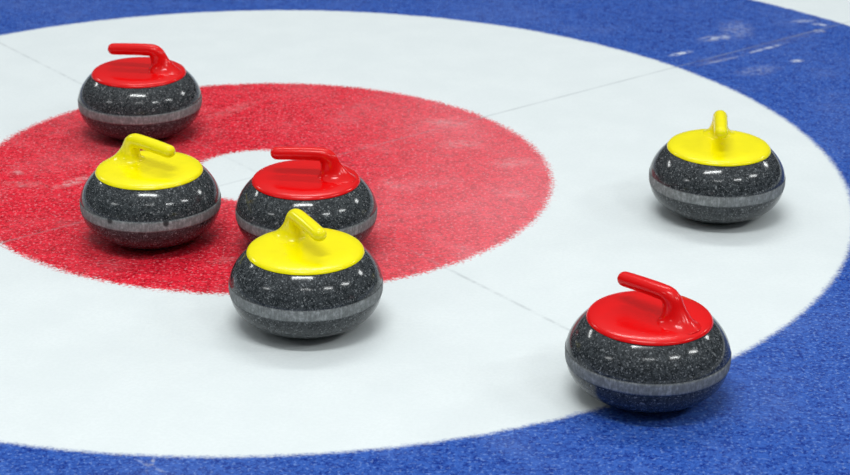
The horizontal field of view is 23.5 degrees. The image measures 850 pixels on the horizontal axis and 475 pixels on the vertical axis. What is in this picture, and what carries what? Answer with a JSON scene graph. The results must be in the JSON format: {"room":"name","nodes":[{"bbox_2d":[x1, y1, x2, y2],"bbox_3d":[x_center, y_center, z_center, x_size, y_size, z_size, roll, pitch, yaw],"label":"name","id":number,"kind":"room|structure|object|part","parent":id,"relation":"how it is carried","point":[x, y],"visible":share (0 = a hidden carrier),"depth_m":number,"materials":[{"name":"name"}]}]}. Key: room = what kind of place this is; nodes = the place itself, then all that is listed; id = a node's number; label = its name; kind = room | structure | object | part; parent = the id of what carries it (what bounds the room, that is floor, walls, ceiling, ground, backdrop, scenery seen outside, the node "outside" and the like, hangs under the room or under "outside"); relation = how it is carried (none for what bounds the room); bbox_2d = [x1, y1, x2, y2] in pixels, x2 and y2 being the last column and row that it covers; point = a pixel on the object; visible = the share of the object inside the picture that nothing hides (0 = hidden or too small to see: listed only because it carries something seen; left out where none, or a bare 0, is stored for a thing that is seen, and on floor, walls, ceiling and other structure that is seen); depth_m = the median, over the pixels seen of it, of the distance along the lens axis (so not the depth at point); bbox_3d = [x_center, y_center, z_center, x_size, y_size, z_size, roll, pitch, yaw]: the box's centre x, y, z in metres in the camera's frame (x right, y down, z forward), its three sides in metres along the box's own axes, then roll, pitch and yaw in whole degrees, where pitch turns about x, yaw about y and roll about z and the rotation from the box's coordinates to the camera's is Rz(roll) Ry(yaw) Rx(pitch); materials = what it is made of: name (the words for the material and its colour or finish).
{"room":"ice rink","nodes":[
{"label":"ice rink","id":0,"kind":"room"},
{"bbox_2d":[0,0,849,474],"bbox_3d":[-0.342,-0.131,4.277,28.000,0.001,28.000,1,23,0],"label":"floor","id":1,"kind":"structure","parent":0,"point":[505,150],"depth_m":3.95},
{"bbox_2d":[78,43,201,140],"bbox_3d":[-0.625,-0.327,4.471,0.270,0.205,0.270,4,23,8],"label":"stone","id":2,"kind":"object","parent":1,"relation":"on","point":[154,96],"visible":0.98,"depth_m":4.39,"materials":[{"name":"stone"}]},
{"bbox_3d":[-0.625,-0.364,4.456,0.205,0.012,0.205,4,23,8],"label":"handle plate","id":3,"kind":"part","parent":2,"relation":"part of","materials":[{"name":"red plastic"}]},
{"bbox_2d":[80,133,220,249],"bbox_3d":[-0.528,-0.096,3.921,0.270,0.205,0.270,17,28,35],"label":"stone","id":4,"kind":"object","parent":1,"relation":"on","point":[155,197],"visible":1,"depth_m":3.84,"materials":[{"name":"stone"}]},
{"bbox_3d":[-0.528,-0.133,3.905,0.205,0.012,0.205,17,28,35],"label":"handle plate","id":5,"kind":"part","parent":4,"relation":"part of","materials":[{"name":"yellow plastic"}]},
{"bbox_2d":[228,208,382,338],"bbox_3d":[-0.208,0.057,3.563,0.270,0.205,0.270,-12,26,-27],"label":"stone","id":6,"kind":"object","parent":1,"relation":"on","point":[301,279],"visible":1,"depth_m":3.48,"materials":[{"name":"stone"}]},
{"bbox_3d":[-0.208,0.020,3.548,0.205,0.012,0.205,-12,26,-27],"label":"handle plate","id":7,"kind":"part","parent":6,"relation":"part of","materials":[{"name":"yellow plastic"}]},
{"bbox_2d":[235,146,376,242],"bbox_3d":[-0.226,-0.076,3.881,0.270,0.205,0.270,3,23,6],"label":"stone","id":8,"kind":"object","parent":1,"relation":"on","point":[313,181],"visible":0.85,"depth_m":3.82,"materials":[{"name":"stone"}]},
{"bbox_3d":[-0.225,-0.113,3.865,0.205,0.012,0.205,3,23,6],"label":"handle plate","id":9,"kind":"part","parent":8,"relation":"part of","materials":[{"name":"red plastic"}]},
{"bbox_2d":[565,271,730,412],"bbox_3d":[0.364,0.163,3.321,0.270,0.205,0.270,-21,31,-41],"label":"stone","id":10,"kind":"object","parent":1,"relation":"on","point":[651,347],"visible":1,"depth_m":3.24,"materials":[{"name":"stone"}]},
{"bbox_3d":[0.364,0.126,3.305,0.205,0.012,0.205,-21,31,-41],"label":"handle plate","id":11,"kind":"part","parent":10,"relation":"part of","materials":[{"name":"red plastic"}]},
{"bbox_2d":[649,110,785,224],"bbox_3d":[0.583,-0.145,4.064,0.270,0.205,0.270,3,23,6],"label":"stone","id":12,"kind":"object","parent":1,"relation":"on","point":[717,174],"visible":1,"depth_m":3.98,"materials":[{"name":"stone"}]},
{"bbox_3d":[0.583,-0.182,4.048,0.205,0.012,0.205,3,23,6],"label":"handle plate","id":13,"kind":"part","parent":12,"relation":"part of","materials":[{"name":"yellow plastic"}]}
]}

